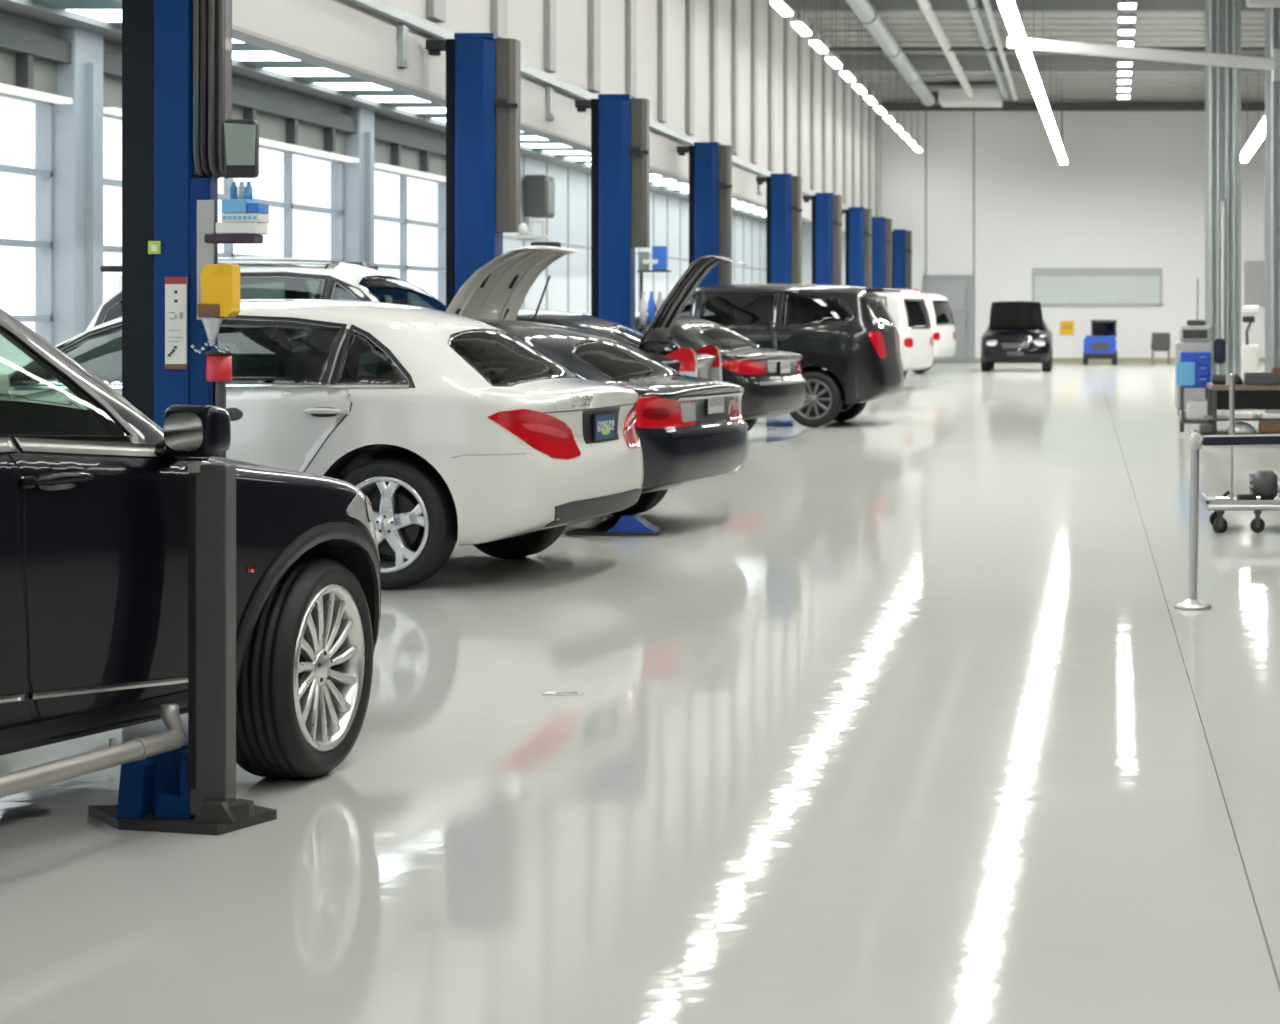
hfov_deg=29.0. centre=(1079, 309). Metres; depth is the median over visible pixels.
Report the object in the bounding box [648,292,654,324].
bottle
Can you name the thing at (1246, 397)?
workbench
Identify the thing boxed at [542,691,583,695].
paper scrap
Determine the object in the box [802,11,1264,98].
ceiling
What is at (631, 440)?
tail light
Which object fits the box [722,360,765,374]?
tail light
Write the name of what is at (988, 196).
wall
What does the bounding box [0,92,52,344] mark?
window
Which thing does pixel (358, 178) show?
wall column
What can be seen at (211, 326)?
funnel
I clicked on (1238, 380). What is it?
disc
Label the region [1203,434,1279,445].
belt
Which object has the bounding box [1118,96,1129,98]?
diffuser
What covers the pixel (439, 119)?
ceiling light panel
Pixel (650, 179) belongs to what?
ceiling light panel
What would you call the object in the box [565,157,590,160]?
ceiling light panel
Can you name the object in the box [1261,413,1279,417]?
carton
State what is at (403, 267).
window
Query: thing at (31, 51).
wall
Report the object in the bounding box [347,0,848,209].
rail
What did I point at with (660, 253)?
carton
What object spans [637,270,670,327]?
rack
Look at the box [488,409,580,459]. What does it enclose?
tail light
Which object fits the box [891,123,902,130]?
lamp
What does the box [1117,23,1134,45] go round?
lamp
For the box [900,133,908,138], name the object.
diffuser
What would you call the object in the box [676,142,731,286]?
lift post
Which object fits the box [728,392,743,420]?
tail light
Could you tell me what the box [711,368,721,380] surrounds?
lamp
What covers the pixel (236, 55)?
ceiling light panel
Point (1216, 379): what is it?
box
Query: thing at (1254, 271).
wall box
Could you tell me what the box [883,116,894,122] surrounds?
diffuser
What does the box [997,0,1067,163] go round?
lamp
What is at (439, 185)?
window
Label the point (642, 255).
carton
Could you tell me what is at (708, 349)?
tail light
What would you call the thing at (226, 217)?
carton
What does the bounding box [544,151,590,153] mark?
ceiling light panel
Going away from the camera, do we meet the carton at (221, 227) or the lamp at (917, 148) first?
the carton at (221, 227)
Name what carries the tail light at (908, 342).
attached to the van at (908, 310)
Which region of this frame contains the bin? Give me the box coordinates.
[1187,400,1206,420]
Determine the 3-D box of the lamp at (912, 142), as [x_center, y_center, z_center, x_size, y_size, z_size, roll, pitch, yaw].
[-4.542,-5.259,64.655,0.190,1.562,1.490,0,0,0]
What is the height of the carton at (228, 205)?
0.070 m
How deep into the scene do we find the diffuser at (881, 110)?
53.94 m
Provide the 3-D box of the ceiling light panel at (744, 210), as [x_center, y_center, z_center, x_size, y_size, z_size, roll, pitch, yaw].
[-7.100,-2.510,60.300,2.620,0.050,0.860,0,0,0]
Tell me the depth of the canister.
11.96 m
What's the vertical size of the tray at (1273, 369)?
0.050 m
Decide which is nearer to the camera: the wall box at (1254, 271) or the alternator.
the alternator
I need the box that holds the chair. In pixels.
[1151,333,1170,364]
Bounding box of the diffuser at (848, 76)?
[840,72,854,80]
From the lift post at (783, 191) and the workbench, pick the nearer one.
the workbench
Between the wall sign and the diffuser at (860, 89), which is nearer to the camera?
the diffuser at (860, 89)
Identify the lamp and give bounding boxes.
[0,83,72,103]
[103,107,358,162]
[374,163,445,181]
[680,403,695,422]
[681,371,697,376]
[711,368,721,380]
[767,362,776,372]
[769,0,793,15]
[790,0,811,35]
[808,0,828,52]
[824,55,842,67]
[839,11,855,80]
[851,83,866,93]
[863,94,877,103]
[873,51,886,113]
[882,71,894,122]
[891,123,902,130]
[899,79,909,138]
[906,87,916,145]
[912,101,922,151]
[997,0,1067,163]
[1117,0,1137,8]
[1117,9,1136,22]
[1117,11,1135,34]
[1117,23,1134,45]
[1117,58,1132,66]
[1117,67,1132,75]
[1117,76,1130,98]
[1117,76,1131,83]
[1117,85,1130,91]
[1241,114,1264,161]
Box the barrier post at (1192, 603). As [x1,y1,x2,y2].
[1174,432,1211,609]
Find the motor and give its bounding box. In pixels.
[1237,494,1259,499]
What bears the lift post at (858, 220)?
on the floor
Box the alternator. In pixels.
[1249,470,1279,499]
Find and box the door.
[924,275,971,361]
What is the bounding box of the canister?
[190,339,242,420]
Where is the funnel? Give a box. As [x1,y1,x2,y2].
[201,319,222,345]
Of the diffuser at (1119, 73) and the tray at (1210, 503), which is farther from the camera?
the diffuser at (1119, 73)
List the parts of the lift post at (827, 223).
motor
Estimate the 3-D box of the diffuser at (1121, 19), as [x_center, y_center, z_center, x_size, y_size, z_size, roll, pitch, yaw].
[0.880,-5.450,45.100,0.300,0.050,0.420,0,0,0]
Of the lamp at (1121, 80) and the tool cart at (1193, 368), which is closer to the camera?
the tool cart at (1193, 368)
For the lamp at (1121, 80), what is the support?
hanging from the ceiling at (909, 28)
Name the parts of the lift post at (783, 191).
motor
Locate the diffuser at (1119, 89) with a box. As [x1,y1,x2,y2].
[1118,88,1129,91]
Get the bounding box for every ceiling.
[0,0,856,222]
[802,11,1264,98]
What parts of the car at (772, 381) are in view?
window trim, number plate, plate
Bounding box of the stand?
[1242,306,1260,382]
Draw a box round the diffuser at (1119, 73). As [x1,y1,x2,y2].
[1118,72,1130,75]
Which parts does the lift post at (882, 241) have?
motor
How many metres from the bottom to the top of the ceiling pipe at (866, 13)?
0.412 m
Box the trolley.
[1201,373,1279,532]
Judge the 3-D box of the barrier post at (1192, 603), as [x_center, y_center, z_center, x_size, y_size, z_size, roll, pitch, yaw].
[0.569,1.058,12.081,0.188,0.885,0.188,0,0,0]
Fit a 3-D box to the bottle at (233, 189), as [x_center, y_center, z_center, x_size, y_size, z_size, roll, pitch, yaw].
[-4.280,-0.604,12.140,0.036,0.090,0.035,0,0,0]
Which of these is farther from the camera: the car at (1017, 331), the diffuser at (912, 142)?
the diffuser at (912, 142)
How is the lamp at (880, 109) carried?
hanging from the ceiling at (909, 28)
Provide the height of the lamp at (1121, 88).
0.615 m
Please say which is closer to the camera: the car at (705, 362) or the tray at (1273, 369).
the car at (705, 362)
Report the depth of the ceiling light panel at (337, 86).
26.69 m
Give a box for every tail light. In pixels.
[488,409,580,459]
[623,402,639,448]
[635,397,696,427]
[666,347,697,371]
[695,345,721,367]
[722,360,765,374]
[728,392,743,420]
[796,359,802,371]
[868,331,886,358]
[904,338,912,347]
[933,332,939,339]
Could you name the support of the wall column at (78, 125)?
attached to the wall at (31, 51)
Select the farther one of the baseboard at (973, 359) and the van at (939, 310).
the baseboard at (973, 359)
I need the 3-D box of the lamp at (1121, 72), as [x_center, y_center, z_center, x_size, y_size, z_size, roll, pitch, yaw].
[1.030,-5.732,55.350,0.360,0.615,0.480,0,0,0]
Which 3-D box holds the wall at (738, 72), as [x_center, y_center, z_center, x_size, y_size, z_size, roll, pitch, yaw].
[-5.775,-3.995,30.100,0.250,4.210,78.200,0,0,0]
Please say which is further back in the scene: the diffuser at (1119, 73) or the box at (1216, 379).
the diffuser at (1119, 73)
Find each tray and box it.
[204,234,262,243]
[1201,493,1279,510]
[1271,367,1279,371]
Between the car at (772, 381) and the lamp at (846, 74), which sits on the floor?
the car at (772, 381)
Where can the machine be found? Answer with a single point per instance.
(1194, 336)
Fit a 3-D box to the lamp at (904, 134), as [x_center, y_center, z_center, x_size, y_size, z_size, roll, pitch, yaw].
[-4.534,-5.259,62.035,0.190,1.562,1.490,0,0,0]
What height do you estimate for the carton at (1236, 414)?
0.060 m
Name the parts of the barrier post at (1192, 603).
post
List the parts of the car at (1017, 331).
number plate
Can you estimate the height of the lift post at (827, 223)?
3.825 m
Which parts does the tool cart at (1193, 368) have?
leg, drawer, drawer, drawer, leg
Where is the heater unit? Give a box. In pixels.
[525,175,554,217]
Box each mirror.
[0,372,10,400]
[154,405,230,464]
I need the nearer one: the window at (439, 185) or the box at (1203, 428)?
the box at (1203, 428)
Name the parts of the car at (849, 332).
window trim, window trim, door, window trim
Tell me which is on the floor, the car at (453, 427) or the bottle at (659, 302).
the car at (453, 427)
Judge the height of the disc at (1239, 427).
0.130 m
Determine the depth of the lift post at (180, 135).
12.07 m
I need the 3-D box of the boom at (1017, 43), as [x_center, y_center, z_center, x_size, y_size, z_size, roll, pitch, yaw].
[0.909,-3.499,33.470,3.870,0.615,0.200,0,0,0]
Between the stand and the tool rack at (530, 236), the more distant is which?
the stand
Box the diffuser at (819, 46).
[810,41,826,52]
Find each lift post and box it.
[0,462,276,835]
[122,0,262,457]
[426,33,520,306]
[575,94,649,330]
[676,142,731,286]
[756,174,801,282]
[803,193,842,284]
[842,207,872,287]
[872,217,892,288]
[892,229,912,288]
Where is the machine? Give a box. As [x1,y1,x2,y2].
[1175,278,1212,414]
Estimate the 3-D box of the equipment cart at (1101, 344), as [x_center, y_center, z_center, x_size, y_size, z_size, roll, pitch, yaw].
[0.557,0.886,66.190,0.940,1.223,1.180,0,0,0]
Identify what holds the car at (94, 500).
on the floor
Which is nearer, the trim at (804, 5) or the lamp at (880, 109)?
the trim at (804, 5)
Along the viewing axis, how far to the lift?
15.99 m
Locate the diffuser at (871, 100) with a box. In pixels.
[864,97,876,103]
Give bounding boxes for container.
[197,264,239,316]
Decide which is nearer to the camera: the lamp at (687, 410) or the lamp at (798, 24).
the lamp at (687, 410)
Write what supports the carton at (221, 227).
on the lift post at (180, 135)
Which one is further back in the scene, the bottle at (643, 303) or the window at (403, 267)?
the window at (403, 267)
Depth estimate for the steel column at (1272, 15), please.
33.80 m
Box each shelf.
[1179,419,1208,423]
[1193,415,1279,434]
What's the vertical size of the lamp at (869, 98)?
1.562 m
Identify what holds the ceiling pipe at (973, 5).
attached to the trim
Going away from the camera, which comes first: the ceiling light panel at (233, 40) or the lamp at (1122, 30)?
the ceiling light panel at (233, 40)
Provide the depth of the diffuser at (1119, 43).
49.04 m
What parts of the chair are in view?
seat, backrest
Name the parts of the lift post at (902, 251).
motor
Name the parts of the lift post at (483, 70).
motor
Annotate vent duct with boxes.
[918,89,1002,106]
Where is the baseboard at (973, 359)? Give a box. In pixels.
[972,358,1264,361]
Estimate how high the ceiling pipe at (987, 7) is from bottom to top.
0.146 m
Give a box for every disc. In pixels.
[1226,421,1255,432]
[1228,374,1243,384]
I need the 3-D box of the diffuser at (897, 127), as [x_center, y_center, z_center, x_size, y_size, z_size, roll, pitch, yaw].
[-4.526,-4.500,59.415,0.150,0.045,1.450,0,0,0]
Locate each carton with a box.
[216,222,267,234]
[222,199,256,212]
[222,213,268,222]
[247,203,268,213]
[639,252,649,269]
[643,259,657,263]
[652,246,667,269]
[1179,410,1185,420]
[1228,412,1252,417]
[1259,421,1279,432]
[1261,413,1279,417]
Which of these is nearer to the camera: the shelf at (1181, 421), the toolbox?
the toolbox
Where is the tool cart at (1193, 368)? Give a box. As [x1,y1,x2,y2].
[1176,351,1210,431]
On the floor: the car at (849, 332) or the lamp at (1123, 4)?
the car at (849, 332)
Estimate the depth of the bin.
28.33 m
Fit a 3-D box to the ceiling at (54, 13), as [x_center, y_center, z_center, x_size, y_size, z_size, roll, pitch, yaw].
[-7.360,-2.615,30.100,3.280,0.370,78.200,0,0,0]
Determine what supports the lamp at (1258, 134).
hanging from the ceiling at (909, 28)
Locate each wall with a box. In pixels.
[0,12,765,312]
[114,0,881,234]
[802,99,1264,357]
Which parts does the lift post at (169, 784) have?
plate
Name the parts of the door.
pane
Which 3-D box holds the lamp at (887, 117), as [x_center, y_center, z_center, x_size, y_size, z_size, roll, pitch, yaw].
[-4.519,-5.259,56.795,0.190,1.562,1.490,0,0,0]
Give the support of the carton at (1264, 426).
on the workbench
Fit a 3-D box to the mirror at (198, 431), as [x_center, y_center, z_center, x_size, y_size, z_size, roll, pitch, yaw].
[-2.591,0.367,6.988,0.244,0.185,0.128,0,0,20]
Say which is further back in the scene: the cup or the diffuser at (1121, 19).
the diffuser at (1121, 19)
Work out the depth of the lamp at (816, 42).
40.71 m
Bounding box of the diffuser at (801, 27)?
[791,22,810,35]
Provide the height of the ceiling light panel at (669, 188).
0.050 m
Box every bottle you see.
[230,182,237,198]
[238,182,244,198]
[245,182,252,199]
[519,223,527,234]
[640,292,646,324]
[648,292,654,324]
[656,292,662,312]
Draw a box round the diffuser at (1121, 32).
[1119,30,1133,34]
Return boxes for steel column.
[1205,0,1240,382]
[1257,8,1279,414]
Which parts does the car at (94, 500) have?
sill trim, moulding, door, door handle, window trim, rocker panel, door, moulding, sill trim, wheel arch trim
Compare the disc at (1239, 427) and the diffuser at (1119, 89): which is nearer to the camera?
the disc at (1239, 427)
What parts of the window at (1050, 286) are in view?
pane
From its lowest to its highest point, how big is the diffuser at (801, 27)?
0.045 m
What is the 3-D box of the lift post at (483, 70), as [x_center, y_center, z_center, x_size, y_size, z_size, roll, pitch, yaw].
[-5.617,-0.446,20.800,1.490,3.892,0.707,0,0,-11]
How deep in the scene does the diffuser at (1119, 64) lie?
53.11 m
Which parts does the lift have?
plate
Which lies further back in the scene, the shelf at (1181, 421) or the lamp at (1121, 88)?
the lamp at (1121, 88)
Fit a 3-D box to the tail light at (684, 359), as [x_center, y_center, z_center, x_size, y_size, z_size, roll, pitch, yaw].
[-3.645,0.450,21.850,0.315,0.220,0.120,0,0,0]
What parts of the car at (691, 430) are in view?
number plate, plate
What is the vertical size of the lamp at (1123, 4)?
0.615 m
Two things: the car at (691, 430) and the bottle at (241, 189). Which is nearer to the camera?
the bottle at (241, 189)
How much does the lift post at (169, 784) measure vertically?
1.057 m
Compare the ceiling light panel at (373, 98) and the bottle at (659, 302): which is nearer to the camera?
the bottle at (659, 302)
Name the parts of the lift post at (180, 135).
instruction plate, plate, motor, control panel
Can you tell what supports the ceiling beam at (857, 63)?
attached to the wall at (738, 72)
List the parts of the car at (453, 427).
door, window trim, belt trim, window trim, door, door handle, pillar trim, seat, window trim, seat, boot lid, number plate, plate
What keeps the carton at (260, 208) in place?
on the carton at (226, 217)
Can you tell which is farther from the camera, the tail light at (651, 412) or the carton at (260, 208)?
the tail light at (651, 412)
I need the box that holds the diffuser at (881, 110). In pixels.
[874,107,885,113]
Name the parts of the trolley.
bracket, upright handle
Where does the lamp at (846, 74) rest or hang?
hanging from the ceiling at (909, 28)
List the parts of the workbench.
leg, leg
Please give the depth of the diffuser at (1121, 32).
46.95 m
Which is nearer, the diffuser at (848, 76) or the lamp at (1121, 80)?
the diffuser at (848, 76)
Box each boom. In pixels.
[1006,37,1279,81]
[1246,0,1279,7]
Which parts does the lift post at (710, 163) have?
motor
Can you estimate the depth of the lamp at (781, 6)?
35.65 m
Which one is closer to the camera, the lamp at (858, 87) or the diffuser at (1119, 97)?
the lamp at (858, 87)
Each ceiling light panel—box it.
[66,9,121,21]
[232,39,244,42]
[232,51,300,60]
[264,68,347,75]
[314,83,391,89]
[358,96,428,101]
[399,108,445,112]
[433,118,445,121]
[521,136,547,139]
[521,144,572,147]
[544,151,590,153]
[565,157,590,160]
[650,174,662,176]
[650,179,675,180]
[652,183,688,185]
[669,188,688,189]
[744,210,765,211]
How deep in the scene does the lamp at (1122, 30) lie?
46.94 m
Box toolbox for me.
[1243,372,1279,384]
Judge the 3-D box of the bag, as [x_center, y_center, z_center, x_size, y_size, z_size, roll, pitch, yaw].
[1.975,0.580,33.900,0.160,0.360,0.180,0,0,0]
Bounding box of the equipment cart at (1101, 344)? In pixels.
[1083,320,1117,364]
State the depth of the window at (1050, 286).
69.17 m
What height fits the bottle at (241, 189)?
0.090 m
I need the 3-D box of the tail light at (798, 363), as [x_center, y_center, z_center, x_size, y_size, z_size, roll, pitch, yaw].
[-3.337,0.638,28.095,0.159,0.172,0.568,0,0,-25]
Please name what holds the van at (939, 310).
on the floor
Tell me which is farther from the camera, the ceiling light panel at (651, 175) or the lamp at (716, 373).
the ceiling light panel at (651, 175)
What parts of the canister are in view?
chain, lid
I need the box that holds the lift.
[566,513,667,535]
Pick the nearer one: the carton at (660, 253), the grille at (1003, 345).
the carton at (660, 253)
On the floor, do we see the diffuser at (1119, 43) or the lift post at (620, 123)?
the lift post at (620, 123)
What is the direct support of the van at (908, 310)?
on the floor
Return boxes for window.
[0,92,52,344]
[103,113,342,261]
[374,168,445,305]
[1032,268,1161,305]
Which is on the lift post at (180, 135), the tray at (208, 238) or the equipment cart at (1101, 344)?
the tray at (208, 238)
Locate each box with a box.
[1199,424,1212,432]
[1212,375,1225,383]
[1244,261,1264,306]
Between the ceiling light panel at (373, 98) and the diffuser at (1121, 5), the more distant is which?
the diffuser at (1121, 5)
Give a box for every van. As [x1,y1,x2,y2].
[823,289,933,378]
[903,289,955,372]
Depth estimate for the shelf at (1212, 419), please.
26.88 m
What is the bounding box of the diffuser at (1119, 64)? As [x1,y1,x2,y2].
[1118,63,1131,66]
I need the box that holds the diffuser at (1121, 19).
[1119,17,1134,22]
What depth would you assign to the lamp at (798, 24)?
38.09 m
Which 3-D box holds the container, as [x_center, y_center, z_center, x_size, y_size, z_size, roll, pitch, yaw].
[-4.305,-0.098,11.994,0.171,0.266,0.138,0,0,0]
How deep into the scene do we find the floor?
7.68 m
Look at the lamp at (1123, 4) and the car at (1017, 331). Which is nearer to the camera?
the lamp at (1123, 4)
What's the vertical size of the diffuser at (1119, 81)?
0.050 m
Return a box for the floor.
[0,362,1279,1023]
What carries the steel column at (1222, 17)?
on the floor
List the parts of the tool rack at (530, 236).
shelf frame, handle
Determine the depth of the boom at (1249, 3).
33.37 m
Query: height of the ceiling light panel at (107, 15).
0.050 m
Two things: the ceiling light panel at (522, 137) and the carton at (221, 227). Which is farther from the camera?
the ceiling light panel at (522, 137)
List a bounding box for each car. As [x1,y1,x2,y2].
[0,299,643,589]
[0,309,380,777]
[86,245,577,330]
[475,319,748,515]
[516,255,746,380]
[580,312,805,430]
[647,283,904,426]
[981,301,1052,371]
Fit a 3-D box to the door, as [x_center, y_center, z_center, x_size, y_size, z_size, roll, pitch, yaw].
[-3.800,0.245,69.115,1.402,2.509,0.150,0,0,0]
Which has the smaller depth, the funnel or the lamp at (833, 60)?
the funnel
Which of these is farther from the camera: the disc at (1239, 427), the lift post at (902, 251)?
the lift post at (902, 251)
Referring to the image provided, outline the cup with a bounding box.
[206,355,231,381]
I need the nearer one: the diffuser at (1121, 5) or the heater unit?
the heater unit
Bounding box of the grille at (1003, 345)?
[1001,343,1029,347]
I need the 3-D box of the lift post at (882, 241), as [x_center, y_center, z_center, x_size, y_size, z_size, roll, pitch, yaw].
[-5.436,-0.413,60.199,1.484,3.826,0.707,0,0,-11]
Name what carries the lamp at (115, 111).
attached to the wall at (31, 51)
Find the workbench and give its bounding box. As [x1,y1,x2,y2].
[1190,383,1279,440]
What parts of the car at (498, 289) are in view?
roof rail, roof rail, lid frame, lid frame, lid frame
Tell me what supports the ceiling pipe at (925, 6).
attached to the trim
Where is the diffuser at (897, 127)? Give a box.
[892,125,901,130]
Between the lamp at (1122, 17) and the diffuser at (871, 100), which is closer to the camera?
the lamp at (1122, 17)
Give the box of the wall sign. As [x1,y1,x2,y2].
[1060,321,1073,334]
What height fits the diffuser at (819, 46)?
0.045 m
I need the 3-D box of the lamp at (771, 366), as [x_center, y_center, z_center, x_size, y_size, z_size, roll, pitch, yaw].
[-3.469,0.646,27.042,0.025,0.120,0.224,0,0,20]
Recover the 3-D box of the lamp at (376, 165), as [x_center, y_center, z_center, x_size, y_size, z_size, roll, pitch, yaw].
[-8.670,-1.785,31.500,0.140,0.050,3.900,0,0,0]
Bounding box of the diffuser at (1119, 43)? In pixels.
[1118,42,1132,45]
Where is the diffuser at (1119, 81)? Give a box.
[1118,80,1130,83]
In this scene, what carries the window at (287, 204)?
in the wall at (31, 51)
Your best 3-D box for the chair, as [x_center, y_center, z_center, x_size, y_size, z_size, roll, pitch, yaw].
[2.221,1.060,65.993,0.530,0.880,0.475,0,0,0]
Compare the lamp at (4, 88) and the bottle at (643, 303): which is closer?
the lamp at (4, 88)
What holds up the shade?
hanging from the stand
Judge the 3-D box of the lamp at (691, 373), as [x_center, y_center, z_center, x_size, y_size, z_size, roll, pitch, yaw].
[-3.567,0.650,21.845,0.170,0.180,0.130,0,0,0]
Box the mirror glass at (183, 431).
[164,412,203,450]
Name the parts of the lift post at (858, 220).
motor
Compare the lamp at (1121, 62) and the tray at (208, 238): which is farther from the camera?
the lamp at (1121, 62)
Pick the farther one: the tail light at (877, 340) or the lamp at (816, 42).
the lamp at (816, 42)
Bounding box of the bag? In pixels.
[1214,338,1225,363]
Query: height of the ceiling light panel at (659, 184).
0.050 m
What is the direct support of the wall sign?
attached to the wall at (988, 196)
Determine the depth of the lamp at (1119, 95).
61.28 m
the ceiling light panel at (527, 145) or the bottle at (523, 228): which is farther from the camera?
the ceiling light panel at (527, 145)
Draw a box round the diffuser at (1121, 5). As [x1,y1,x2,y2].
[1119,3,1135,8]
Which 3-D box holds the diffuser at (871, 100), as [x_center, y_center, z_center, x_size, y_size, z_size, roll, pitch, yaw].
[-4.503,-4.500,51.555,0.150,0.045,1.450,0,0,0]
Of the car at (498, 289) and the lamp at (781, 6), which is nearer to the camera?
the car at (498, 289)
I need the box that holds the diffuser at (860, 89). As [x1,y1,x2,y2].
[853,85,865,93]
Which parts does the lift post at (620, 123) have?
motor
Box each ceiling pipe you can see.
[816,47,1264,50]
[845,0,934,105]
[916,0,973,97]
[967,0,1007,98]
[982,0,1017,100]
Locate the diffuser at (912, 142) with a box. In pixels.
[907,140,915,145]
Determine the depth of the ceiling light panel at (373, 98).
28.20 m
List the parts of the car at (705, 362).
window trim, lid frame, lid frame, lid frame, boot lid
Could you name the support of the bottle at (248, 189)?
on the carton at (228, 205)
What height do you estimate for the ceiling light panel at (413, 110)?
0.050 m
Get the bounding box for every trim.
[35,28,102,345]
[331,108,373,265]
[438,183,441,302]
[785,0,1264,10]
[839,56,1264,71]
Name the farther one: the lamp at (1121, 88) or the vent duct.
the vent duct
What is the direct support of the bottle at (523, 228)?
on the tool rack at (530, 236)
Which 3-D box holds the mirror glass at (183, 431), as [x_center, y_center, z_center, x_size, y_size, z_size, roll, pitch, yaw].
[-2.582,0.350,6.915,0.138,0.113,0.007,0,0,20]
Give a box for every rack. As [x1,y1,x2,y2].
[516,220,560,246]
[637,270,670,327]
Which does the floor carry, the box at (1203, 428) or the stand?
the stand
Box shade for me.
[1242,306,1260,313]
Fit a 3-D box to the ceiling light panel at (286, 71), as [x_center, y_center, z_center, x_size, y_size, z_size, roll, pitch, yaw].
[-7.100,-2.510,25.100,2.620,0.050,0.860,0,0,0]
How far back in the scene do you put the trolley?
16.11 m

